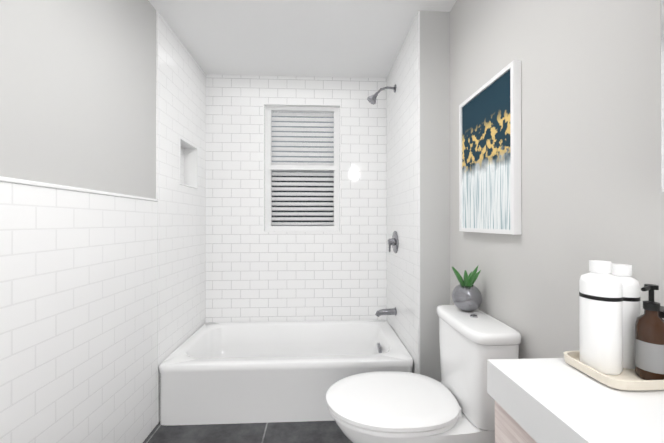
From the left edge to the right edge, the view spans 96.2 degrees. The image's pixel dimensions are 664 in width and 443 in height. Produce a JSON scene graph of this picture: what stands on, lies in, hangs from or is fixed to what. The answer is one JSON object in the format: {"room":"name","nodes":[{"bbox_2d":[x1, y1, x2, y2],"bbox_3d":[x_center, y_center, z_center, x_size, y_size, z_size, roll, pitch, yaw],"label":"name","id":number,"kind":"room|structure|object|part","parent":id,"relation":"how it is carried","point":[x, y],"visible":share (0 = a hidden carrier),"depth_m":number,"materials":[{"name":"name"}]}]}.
{"room":"bathroom","nodes":[
{"label":"bathroom","id":0,"kind":"room"},
{"bbox_2d":[0,0,155,198],"bbox_3d":[-1.028,-0.028,0.314,0.150,2.390,4.610,0,0,-3],"label":"wall","id":1,"kind":"structure","parent":0,"point":[78,93],"depth_m":1.18,"materials":[{"name":"grey paint"}]},
{"bbox_2d":[0,182,156,442],"bbox_3d":[-0.932,0.523,-0.059,0.008,1.285,3.560,0,0,-3],"label":"wainscot","id":2,"kind":"structure","parent":1,"relation":"attached to","point":[78,317],"depth_m":1.15,"materials":[{"name":"white tile"}]},
{"bbox_2d":[0,176,157,201],"bbox_3d":[-0.929,-0.128,-0.057,0.013,0.016,3.560,0,0,-3],"label":"trim","id":3,"kind":"structure","parent":1,"relation":"attached to","point":[30,183],"depth_m":1.09,"materials":[{"name":"white ceramic"}]},
{"bbox_2d":[156,11,205,423],"bbox_3d":[-1.029,-0.023,2.095,0.010,2.390,0.750,0,0,-3],"label":"tiles","id":4,"kind":"structure","parent":1,"relation":"attached to","point":[181,209],"depth_m":1.96,"materials":[{"name":"white tile"}]},
{"bbox_2d":[181,147,183,183],"bbox_3d":[-1.125,-0.405,2.132,0.010,0.315,0.290,0,0,-3],"label":"lining","id":5,"kind":"object","parent":1,"relation":"attached to","point":[182,165],"visible":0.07,"depth_m":2.24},
{"bbox_2d":[180,138,197,188],"bbox_3d":[-1.070,-0.405,2.135,0.102,0.315,0.290,0,0,-3],"label":"trim","id":6,"kind":"structure","parent":1,"relation":"attached to","point":[191,165],"depth_m":2.27,"materials":[{"name":"white tile"}]},
{"bbox_2d":[143,421,351,442],"bbox_3d":[-0.104,1.197,0.352,2.000,0.060,4.610,0,0,-3],"label":"floor","id":7,"kind":"structure","parent":0,"point":[306,432],"depth_m":1.65,"materials":[{"name":"tile"}]},
{"bbox_2d":[159,320,412,424],"bbox_3d":[-0.272,1.000,2.113,1.500,0.345,0.753,0,0,-3],"label":"tub","id":8,"kind":"object","parent":7,"relation":"on","point":[247,372],"visible":0.98,"depth_m":1.75,"materials":[{"name":"white ceramic"}]},
{"bbox_2d":[326,305,520,442],"bbox_3d":[0.338,0.785,1.259,0.727,0.770,0.412,0,0,-3],"label":"toilet","id":9,"kind":"object","parent":7,"relation":"on","point":[456,404],"visible":0.85,"depth_m":1.15,"materials":[{"name":"white ceramic"}]},
{"bbox_3d":[0.244,0.749,1.255,0.538,0.050,0.400,0,0,-3],"label":"seat","id":10,"kind":"part","parent":9,"relation":"part of","materials":[{"name":"white plastic"}]},
{"bbox_2d":[452,266,481,311],"bbox_3d":[0.614,0.302,1.367,0.138,0.211,0.148,0,0,-3],"label":"plant pot","id":11,"kind":"object","parent":9,"relation":"on","point":[466,295],"visible":0.98,"depth_m":1.33,"materials":[{"name":"ceramic"}]},
{"bbox_2d":[487,358,663,442],"bbox_3d":[0.562,0.666,0.086,0.391,1.000,1.215,0,0,-3],"label":"bathroom vanity","id":12,"kind":"object","parent":7,"relation":"on","point":[549,400],"visible":0.8,"depth_m":0.54,"materials":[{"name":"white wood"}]},
{"bbox_2d":[564,260,663,389],"bbox_3d":[0.624,0.200,0.621,0.208,0.232,0.135,0,0,-3],"label":"bottles on tray","id":13,"kind":"object","parent":12,"relation":"on","point":[621,342],"visible":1,"depth_m":0.60,"materials":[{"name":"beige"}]},
{"bbox_2d":[579,260,622,374],"bbox_3d":[0.568,0.197,0.630,0.069,0.225,0.069,0,0,-3],"label":"bottle","id":14,"kind":"object","parent":13,"relation":"on","point":[600,292],"depth_m":0.61,"materials":[{"name":"white plastic"}]},
{"bbox_2d":[610,263,640,368],"bbox_3d":[0.631,0.202,0.651,0.061,0.215,0.061,0,0,-3],"label":"bottle","id":15,"kind":"object","parent":13,"relation":"on","point":[631,286],"depth_m":0.62,"materials":[{"name":"white plastic"}]},
{"bbox_2d":[659,306,663,319],"bbox_3d":[0.689,0.245,0.612,0.060,0.128,0.060,0,0,-3],"label":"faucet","id":16,"kind":"object","parent":13,"relation":"on","point":[661,313],"depth_m":0.60,"materials":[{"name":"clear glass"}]},
{"bbox_2d":[148,0,456,77],"bbox_3d":[-0.104,-1.263,0.360,2.000,0.080,4.610,0,0,-3],"label":"ceiling","id":17,"kind":"structure","parent":0,"point":[338,38],"depth_m":1.93,"materials":[{"name":"white paint"}]},
{"bbox_2d":[420,11,449,381],"bbox_3d":[0.579,-0.022,2.134,0.177,2.390,0.821,0,0,-3],"label":"wall","id":18,"kind":"structure","parent":0,"point":[434,160],"depth_m":1.72,"materials":[{"name":"grey paint"}]},
{"bbox_2d":[386,11,419,373],"bbox_3d":[0.485,-0.022,2.124,0.010,2.390,0.810,0,0,-3],"label":"wall tiles","id":19,"kind":"structure","parent":18,"relation":"attached to","point":[403,188],"depth_m":1.98,"materials":[{"name":"white tile"}]},
{"bbox_2d":[367,84,395,104],"bbox_3d":[0.369,-0.952,2.227,0.212,0.150,0.076,0,0,-3],"label":"shower head","id":20,"kind":"object","parent":19,"relation":"attached to","point":[371,99],"visible":0.98,"depth_m":2.22},
{"bbox_2d":[375,307,396,316],"bbox_3d":[0.399,0.676,2.223,0.153,0.070,0.064,0,0,-3],"label":"spout","id":21,"kind":"object","parent":19,"relation":"attached to","point":[392,311],"visible":1,"depth_m":2.21,"materials":[{"name":"silver metal"}]},
{"bbox_2d":[388,231,398,252],"bbox_3d":[0.448,0.153,2.227,0.055,0.170,0.170,0,0,-3],"label":"shower valve","id":22,"kind":"object","parent":19,"relation":"attached to","point":[393,241],"visible":1,"depth_m":2.20,"materials":[{"name":"silver metal"}]},
{"bbox_2d":[450,0,663,358],"bbox_3d":[0.820,-0.028,0.398,0.150,2.390,4.610,0,0,-3],"label":"wall","id":23,"kind":"structure","parent":0,"point":[591,188],"depth_m":0.92,"materials":[{"name":"grey paint"}]},
{"bbox_2d":[459,60,521,234],"bbox_3d":[0.687,-0.278,1.335,0.030,0.655,0.433,0,0,-3],"label":"picture frame","id":24,"kind":"object","parent":23,"relation":"attached to","point":[490,156],"visible":1,"depth_m":1.27,"materials":[{"name":"white wood"}]},
{"bbox_2d":[661,0,663,191],"bbox_3d":[0.707,-0.397,0.083,0.103,0.675,0.990,0,0,-3],"label":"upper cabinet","id":25,"kind":"object","parent":23,"relation":"attached to","point":[662,93],"visible":1,"depth_m":0.57,"materials":[{"name":"white"}]},
{"bbox_3d":[-0.205,-0.021,2.583,2.000,2.390,0.150,0,0,-3],"label":"wall","id":26,"kind":"structure","parent":0,"visible":0},
{"bbox_2d":[206,74,385,322],"bbox_3d":[-0.289,-0.021,2.499,1.504,2.390,0.010,0,0,-3],"label":"wall tiles","id":27,"kind":"structure","parent":26,"relation":"attached to","point":[254,272],"depth_m":2.49,"materials":[{"name":"white tile"}]},
{"bbox_2d":[263,103,340,231],"bbox_3d":[-0.250,-0.449,2.514,0.648,1.075,0.046,0,0,-3],"label":"trim","id":28,"kind":"structure","parent":26,"relation":"attached to","point":[300,105],"depth_m":2.50,"materials":[{"name":"white ceramic"}]},
{"bbox_2d":[265,106,339,230],"bbox_3d":[-0.252,-0.449,2.557,0.632,1.059,0.062,0,0,-3],"label":"window","id":29,"kind":"structure","parent":26,"relation":"in","point":[270,167],"depth_m":2.54,"materials":[{"name":"white"}]},
{"bbox_2d":[272,112,333,224],"bbox_3d":[-0.254,-0.458,2.606,0.602,0.983,0.015,0,0,-3],"label":"window blinds","id":30,"kind":"object","parent":29,"relation":"attached to","point":[300,173],"visible":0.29,"depth_m":2.60,"materials":[{"name":"white plastic"}]},
{"label":"outside","id":31,"kind":"structure","parent":0,"visible":0},
{"bbox_2d":[272,112,333,225],"bbox_3d":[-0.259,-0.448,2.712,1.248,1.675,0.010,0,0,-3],"label":"window pane","id":32,"kind":"object","parent":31,"point":[305,171],"depth_m":2.71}
]}

